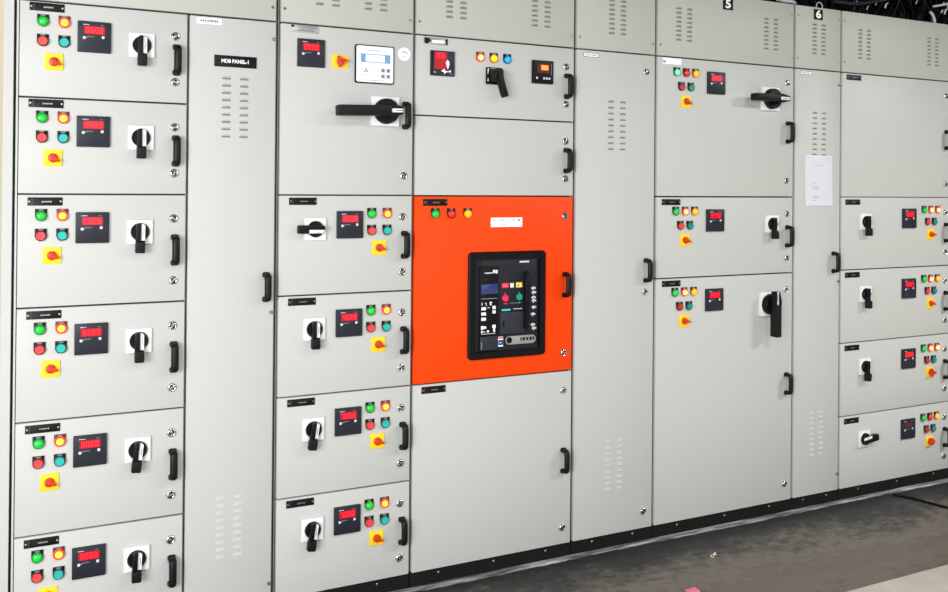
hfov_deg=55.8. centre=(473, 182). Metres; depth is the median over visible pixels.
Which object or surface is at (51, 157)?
switch
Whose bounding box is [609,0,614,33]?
vent
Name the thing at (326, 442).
compartment
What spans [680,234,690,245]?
switch
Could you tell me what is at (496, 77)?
switch
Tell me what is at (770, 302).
switch
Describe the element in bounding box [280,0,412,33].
top cover panel
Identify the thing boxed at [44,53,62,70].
switch
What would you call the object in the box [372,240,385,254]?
switch
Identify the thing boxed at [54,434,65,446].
lamp
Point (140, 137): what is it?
switch
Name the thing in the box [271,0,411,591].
cabinet frame
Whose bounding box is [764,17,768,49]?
vent
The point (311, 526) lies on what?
switch
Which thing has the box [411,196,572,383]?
compartment
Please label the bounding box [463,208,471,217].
lamp
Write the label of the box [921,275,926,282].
lamp
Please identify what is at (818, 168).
paper sheet
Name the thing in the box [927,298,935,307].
switch
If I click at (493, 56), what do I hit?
lamp
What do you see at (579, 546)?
cabinet frame
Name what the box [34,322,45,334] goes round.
lamp
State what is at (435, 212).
lamp
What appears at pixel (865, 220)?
switch
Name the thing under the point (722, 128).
compartment
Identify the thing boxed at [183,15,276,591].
door
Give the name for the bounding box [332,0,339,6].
vent
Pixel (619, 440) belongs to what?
vent
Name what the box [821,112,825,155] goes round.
vent
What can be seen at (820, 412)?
vent
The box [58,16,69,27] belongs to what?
lamp
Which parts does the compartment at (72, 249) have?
pull handle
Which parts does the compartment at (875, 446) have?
pull handle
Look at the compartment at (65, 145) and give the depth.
2.79 m
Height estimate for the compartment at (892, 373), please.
0.340 m
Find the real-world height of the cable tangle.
0.509 m
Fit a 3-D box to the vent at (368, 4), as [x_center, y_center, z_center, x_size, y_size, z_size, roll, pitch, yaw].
[-0.373,-0.683,3.174,0.029,0.144,0.004,1,0,-26]
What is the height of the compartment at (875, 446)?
0.335 m
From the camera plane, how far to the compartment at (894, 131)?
4.36 m
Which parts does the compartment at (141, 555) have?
pull handle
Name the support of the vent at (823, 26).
attached to the top cover panel at (817, 31)
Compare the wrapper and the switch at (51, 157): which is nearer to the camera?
the switch at (51, 157)
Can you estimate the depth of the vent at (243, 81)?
2.98 m
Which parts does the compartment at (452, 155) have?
pull handle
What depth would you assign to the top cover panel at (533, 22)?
3.41 m
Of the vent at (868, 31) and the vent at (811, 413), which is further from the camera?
the vent at (868, 31)
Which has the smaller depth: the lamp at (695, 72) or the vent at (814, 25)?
the lamp at (695, 72)
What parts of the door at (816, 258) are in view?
pull handle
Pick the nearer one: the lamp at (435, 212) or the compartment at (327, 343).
the compartment at (327, 343)
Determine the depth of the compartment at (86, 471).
2.78 m
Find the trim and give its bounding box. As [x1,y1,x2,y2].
[391,478,947,591]
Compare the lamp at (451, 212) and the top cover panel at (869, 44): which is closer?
the lamp at (451, 212)
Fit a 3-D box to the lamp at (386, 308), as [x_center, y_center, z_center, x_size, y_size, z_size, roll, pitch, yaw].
[-0.313,0.455,3.200,0.033,0.037,0.009,1,0,-26]
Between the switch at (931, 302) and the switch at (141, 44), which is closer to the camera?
the switch at (141, 44)
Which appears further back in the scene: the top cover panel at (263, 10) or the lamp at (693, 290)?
the lamp at (693, 290)
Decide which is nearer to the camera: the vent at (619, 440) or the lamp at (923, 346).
the vent at (619, 440)
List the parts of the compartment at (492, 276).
operating panel, charging handle, pull handle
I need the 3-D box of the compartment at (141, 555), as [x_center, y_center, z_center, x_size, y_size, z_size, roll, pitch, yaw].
[-1.159,1.242,2.781,0.485,0.335,0.057,1,0,-26]
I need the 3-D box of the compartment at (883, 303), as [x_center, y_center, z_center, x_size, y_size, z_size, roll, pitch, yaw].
[2.071,0.590,4.363,0.766,0.340,0.057,1,0,-26]
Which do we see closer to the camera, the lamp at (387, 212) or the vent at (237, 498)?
the vent at (237, 498)
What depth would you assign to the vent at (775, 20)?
4.02 m
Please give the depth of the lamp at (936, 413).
4.48 m
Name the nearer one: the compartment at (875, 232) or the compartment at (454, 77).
the compartment at (454, 77)
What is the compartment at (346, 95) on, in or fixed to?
attached to the cabinet frame at (399, 582)
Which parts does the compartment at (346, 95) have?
pull handle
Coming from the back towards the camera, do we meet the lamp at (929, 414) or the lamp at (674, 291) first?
the lamp at (929, 414)
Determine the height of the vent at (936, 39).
0.144 m
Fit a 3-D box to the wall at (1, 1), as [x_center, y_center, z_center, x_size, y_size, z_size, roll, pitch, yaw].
[-3.290,-0.299,2.862,4.600,3.500,0.100,1,0,-26]
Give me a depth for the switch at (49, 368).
2.72 m
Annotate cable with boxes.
[776,0,796,4]
[893,493,947,508]
[929,11,935,22]
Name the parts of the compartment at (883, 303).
pull handle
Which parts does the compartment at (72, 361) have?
pull handle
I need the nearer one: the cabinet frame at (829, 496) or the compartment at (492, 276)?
the compartment at (492, 276)
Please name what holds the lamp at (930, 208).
attached to the compartment at (875, 232)
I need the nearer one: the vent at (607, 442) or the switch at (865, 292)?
the vent at (607, 442)
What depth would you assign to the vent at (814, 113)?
4.13 m
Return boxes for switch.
[39,585,57,591]
[40,472,58,491]
[41,360,59,377]
[42,247,60,263]
[43,149,61,166]
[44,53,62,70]
[123,544,149,583]
[125,436,150,472]
[126,328,151,362]
[127,220,152,252]
[128,125,153,158]
[129,32,154,65]
[297,218,325,239]
[301,516,322,551]
[302,417,323,450]
[303,317,324,349]
[332,55,348,68]
[335,96,403,126]
[369,529,383,545]
[370,433,383,448]
[371,336,384,351]
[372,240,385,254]
[486,67,508,97]
[679,314,690,326]
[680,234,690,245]
[681,95,691,107]
[751,87,789,110]
[759,291,781,337]
[765,215,779,238]
[858,358,871,381]
[858,430,878,447]
[859,214,872,235]
[859,286,872,308]
[926,366,936,377]
[926,435,934,446]
[927,229,936,238]
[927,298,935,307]
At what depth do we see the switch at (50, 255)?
2.72 m
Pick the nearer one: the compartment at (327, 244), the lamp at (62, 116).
the lamp at (62, 116)
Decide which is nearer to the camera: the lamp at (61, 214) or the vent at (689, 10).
the lamp at (61, 214)
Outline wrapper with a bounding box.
[685,587,699,591]
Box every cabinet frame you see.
[0,0,276,591]
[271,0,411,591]
[408,0,571,587]
[569,0,652,554]
[651,55,789,537]
[790,2,836,509]
[837,72,947,499]
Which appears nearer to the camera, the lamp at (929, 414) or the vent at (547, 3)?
the vent at (547, 3)
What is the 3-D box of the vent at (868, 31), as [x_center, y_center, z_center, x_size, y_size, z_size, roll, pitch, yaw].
[1.891,-0.659,4.282,0.029,0.144,0.004,1,0,-26]
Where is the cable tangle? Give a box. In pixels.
[772,0,947,24]
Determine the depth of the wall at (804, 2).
6.96 m
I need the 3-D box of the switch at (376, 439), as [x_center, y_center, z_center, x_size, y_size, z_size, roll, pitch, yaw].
[-0.341,0.922,3.181,0.052,0.052,0.020,1,0,-26]
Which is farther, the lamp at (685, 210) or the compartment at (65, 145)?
the lamp at (685, 210)
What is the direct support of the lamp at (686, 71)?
attached to the compartment at (722, 128)
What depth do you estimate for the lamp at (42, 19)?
2.71 m
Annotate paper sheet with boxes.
[805,155,832,205]
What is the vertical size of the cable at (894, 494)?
0.011 m
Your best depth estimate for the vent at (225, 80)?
2.96 m
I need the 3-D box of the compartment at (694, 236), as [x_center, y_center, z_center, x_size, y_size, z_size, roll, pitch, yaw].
[1.108,0.236,3.892,0.765,0.338,0.057,1,0,-26]
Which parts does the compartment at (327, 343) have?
pull handle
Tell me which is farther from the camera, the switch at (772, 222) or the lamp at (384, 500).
the switch at (772, 222)
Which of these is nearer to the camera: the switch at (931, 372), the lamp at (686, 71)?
the lamp at (686, 71)
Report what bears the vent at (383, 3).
attached to the top cover panel at (396, 16)
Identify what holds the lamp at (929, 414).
attached to the compartment at (875, 446)
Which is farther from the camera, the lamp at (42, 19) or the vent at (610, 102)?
the vent at (610, 102)
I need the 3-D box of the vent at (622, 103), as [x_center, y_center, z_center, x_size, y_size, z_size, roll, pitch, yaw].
[0.609,-0.232,3.655,0.029,0.203,0.004,1,0,-26]
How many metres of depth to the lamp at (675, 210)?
3.77 m
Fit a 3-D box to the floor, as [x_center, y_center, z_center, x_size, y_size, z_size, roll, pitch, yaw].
[1.785,1.539,2.005,13.000,0.104,8.000,1,0,-26]
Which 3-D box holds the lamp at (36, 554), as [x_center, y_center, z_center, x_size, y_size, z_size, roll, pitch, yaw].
[-1.321,1.134,2.707,0.033,0.037,0.009,1,0,-26]
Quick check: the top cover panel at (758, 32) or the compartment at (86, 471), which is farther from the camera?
the top cover panel at (758, 32)
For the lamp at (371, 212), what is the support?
on the compartment at (327, 244)
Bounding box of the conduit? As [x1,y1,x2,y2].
[833,0,887,5]
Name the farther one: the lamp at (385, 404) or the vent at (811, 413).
the vent at (811, 413)
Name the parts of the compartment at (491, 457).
pull handle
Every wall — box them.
[0,0,3,320]
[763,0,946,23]
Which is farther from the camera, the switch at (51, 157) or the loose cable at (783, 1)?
the loose cable at (783, 1)
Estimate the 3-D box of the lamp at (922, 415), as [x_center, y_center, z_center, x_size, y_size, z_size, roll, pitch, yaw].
[2.235,1.170,4.444,0.033,0.037,0.016,1,0,-26]
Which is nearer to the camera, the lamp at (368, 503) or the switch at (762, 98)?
the lamp at (368, 503)
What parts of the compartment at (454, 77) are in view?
pull handle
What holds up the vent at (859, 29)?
attached to the top cover panel at (869, 44)
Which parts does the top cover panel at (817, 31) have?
number plate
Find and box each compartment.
[14,407,182,537]
[14,513,181,591]
[15,301,184,422]
[17,195,185,307]
[18,97,185,193]
[19,0,186,103]
[274,480,408,591]
[275,385,409,498]
[276,291,410,396]
[277,196,411,295]
[278,23,412,194]
[410,370,570,572]
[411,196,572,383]
[413,116,572,195]
[414,35,573,121]
[652,273,792,524]
[653,197,793,277]
[654,56,794,195]
[838,265,947,342]
[838,333,947,415]
[838,401,947,488]
[839,73,947,196]
[839,197,947,269]
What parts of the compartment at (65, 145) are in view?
pull handle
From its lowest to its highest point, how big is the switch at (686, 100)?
0.052 m
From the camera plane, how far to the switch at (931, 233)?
4.47 m
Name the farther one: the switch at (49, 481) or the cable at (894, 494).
the cable at (894, 494)
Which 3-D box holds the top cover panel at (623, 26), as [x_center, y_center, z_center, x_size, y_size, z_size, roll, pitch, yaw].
[0.580,-0.676,3.652,0.384,0.286,0.024,1,0,-26]
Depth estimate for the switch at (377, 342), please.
3.18 m
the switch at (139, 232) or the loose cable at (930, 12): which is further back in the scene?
the loose cable at (930, 12)
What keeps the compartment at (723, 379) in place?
attached to the cabinet frame at (689, 524)
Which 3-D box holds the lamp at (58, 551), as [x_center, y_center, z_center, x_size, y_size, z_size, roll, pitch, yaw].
[-1.268,1.134,2.733,0.033,0.037,0.009,1,0,-26]
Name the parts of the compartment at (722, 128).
pull handle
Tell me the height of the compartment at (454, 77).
0.289 m
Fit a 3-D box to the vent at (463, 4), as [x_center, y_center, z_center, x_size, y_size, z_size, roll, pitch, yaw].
[-0.038,-0.680,3.338,0.029,0.144,0.004,1,0,-26]
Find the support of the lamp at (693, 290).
attached to the compartment at (723, 379)
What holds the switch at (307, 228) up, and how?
attached to the compartment at (327, 244)
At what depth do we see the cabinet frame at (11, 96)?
2.68 m
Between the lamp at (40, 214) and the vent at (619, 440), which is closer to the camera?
the lamp at (40, 214)
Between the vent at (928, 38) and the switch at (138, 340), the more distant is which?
the vent at (928, 38)
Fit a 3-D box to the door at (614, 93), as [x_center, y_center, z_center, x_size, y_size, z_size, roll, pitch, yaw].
[0.578,0.450,3.632,0.384,1.956,0.057,1,0,-26]
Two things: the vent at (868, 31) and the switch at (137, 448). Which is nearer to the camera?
the switch at (137, 448)
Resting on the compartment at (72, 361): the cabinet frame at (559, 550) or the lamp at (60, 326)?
the lamp at (60, 326)
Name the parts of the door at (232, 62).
pull handle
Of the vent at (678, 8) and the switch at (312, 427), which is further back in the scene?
the vent at (678, 8)
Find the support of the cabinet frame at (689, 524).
on the floor
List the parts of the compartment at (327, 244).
pull handle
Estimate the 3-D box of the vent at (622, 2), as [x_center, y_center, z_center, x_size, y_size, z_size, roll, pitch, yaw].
[0.612,-0.673,3.656,0.029,0.144,0.004,1,0,-26]
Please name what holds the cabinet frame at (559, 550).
on the floor
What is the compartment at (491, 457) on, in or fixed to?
attached to the cabinet frame at (559, 550)
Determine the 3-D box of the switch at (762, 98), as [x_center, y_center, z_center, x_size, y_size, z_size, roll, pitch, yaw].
[1.302,-0.372,3.958,0.200,0.104,0.070,1,0,-26]
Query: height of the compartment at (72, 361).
0.340 m
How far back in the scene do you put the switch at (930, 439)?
4.46 m
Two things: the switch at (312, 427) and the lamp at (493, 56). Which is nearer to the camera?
the switch at (312, 427)
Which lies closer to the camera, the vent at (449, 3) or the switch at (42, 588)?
the switch at (42, 588)
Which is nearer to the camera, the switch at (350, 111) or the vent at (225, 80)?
the vent at (225, 80)
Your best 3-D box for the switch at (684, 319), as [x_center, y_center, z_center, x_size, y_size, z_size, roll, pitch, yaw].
[0.894,0.587,3.785,0.052,0.052,0.020,1,0,-26]
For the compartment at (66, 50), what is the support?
attached to the cabinet frame at (11, 96)
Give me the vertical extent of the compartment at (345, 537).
0.335 m
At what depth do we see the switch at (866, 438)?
4.25 m
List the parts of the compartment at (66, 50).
pull handle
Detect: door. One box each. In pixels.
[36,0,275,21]
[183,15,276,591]
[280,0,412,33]
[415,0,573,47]
[571,49,654,540]
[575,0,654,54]
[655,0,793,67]
[790,69,840,497]
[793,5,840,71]
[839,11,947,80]
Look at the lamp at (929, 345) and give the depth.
4.47 m
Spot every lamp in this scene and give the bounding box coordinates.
[31,549,42,563]
[32,436,44,448]
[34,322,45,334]
[35,209,46,220]
[36,110,47,122]
[37,14,48,26]
[53,546,64,559]
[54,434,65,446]
[55,321,66,333]
[56,209,67,220]
[57,111,68,123]
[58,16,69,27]
[364,499,373,509]
[365,402,374,412]
[366,305,375,315]
[367,208,375,217]
[380,496,388,507]
[381,400,389,410]
[382,304,390,314]
[383,208,391,217]
[431,208,439,217]
[447,208,455,217]
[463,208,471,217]
[476,52,484,61]
[490,53,497,62]
[503,54,511,63]
[671,288,678,296]
[672,207,679,215]
[673,67,680,75]
[681,287,687,295]
[682,207,688,215]
[683,68,689,76]
[690,287,696,295]
[691,207,697,214]
[692,69,698,77]
[920,413,925,421]
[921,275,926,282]
[921,344,926,351]
[922,206,926,212]
[927,343,932,350]
[927,412,932,419]
[928,206,933,212]
[928,275,933,281]
[934,343,939,350]
[934,411,939,418]
[935,206,940,212]
[935,274,940,281]
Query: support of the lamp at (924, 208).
attached to the compartment at (875, 232)
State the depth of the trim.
3.71 m
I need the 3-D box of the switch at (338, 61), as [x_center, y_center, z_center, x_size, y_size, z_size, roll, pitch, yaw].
[-0.463,-0.421,3.119,0.060,0.046,0.025,1,0,-26]
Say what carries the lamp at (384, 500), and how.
on the compartment at (345, 537)
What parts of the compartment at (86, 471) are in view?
pull handle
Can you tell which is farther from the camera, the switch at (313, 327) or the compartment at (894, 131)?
the compartment at (894, 131)
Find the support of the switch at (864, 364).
attached to the compartment at (892, 373)
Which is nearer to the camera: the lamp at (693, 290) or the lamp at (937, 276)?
the lamp at (693, 290)
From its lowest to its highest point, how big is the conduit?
0.216 m
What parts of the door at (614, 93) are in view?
pull handle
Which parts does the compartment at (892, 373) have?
pull handle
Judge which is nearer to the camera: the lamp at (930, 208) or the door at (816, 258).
the door at (816, 258)
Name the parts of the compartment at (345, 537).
pull handle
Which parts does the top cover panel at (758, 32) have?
number plate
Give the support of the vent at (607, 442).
attached to the door at (614, 93)
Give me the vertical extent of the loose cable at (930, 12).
0.065 m
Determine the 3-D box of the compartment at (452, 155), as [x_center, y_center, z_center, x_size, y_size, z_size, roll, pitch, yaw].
[0.094,-0.094,3.395,0.676,0.289,0.057,1,0,-26]
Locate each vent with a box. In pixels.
[215,496,224,558]
[221,76,230,137]
[233,494,241,555]
[239,77,248,137]
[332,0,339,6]
[365,1,371,9]
[380,0,386,11]
[446,0,452,17]
[460,1,466,19]
[532,0,537,26]
[544,0,550,27]
[605,440,610,490]
[608,100,613,149]
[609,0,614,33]
[617,438,622,488]
[620,0,625,35]
[620,101,625,149]
[676,6,681,40]
[687,8,691,41]
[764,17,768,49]
[773,18,777,50]
[809,411,813,455]
[812,23,816,53]
[812,111,816,154]
[818,410,822,454]
[821,24,825,54]
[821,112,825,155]
[858,28,861,58]
[866,29,870,59]
[927,37,930,65]
[935,38,938,66]
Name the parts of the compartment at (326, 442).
pull handle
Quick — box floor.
[416,482,947,591]
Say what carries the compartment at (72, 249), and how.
attached to the cabinet frame at (11, 96)
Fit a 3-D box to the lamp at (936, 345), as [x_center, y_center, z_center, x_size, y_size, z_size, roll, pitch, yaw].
[2.326,0.827,4.492,0.033,0.037,0.009,1,0,-26]
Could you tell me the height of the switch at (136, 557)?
0.104 m
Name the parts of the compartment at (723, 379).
pull handle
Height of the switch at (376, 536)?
0.052 m
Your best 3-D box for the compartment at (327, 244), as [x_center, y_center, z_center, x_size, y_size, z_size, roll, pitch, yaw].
[-0.441,0.218,3.134,0.484,0.340,0.057,1,0,-26]
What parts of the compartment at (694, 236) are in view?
pull handle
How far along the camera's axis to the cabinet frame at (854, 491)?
4.37 m
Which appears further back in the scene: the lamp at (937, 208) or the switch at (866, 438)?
the lamp at (937, 208)
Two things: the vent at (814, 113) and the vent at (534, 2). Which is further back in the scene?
the vent at (814, 113)
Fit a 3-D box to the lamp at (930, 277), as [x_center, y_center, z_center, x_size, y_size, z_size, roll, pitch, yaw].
[2.284,0.481,4.472,0.033,0.037,0.009,1,0,-26]
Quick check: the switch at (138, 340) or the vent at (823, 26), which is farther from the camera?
the vent at (823, 26)
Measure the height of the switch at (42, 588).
0.052 m

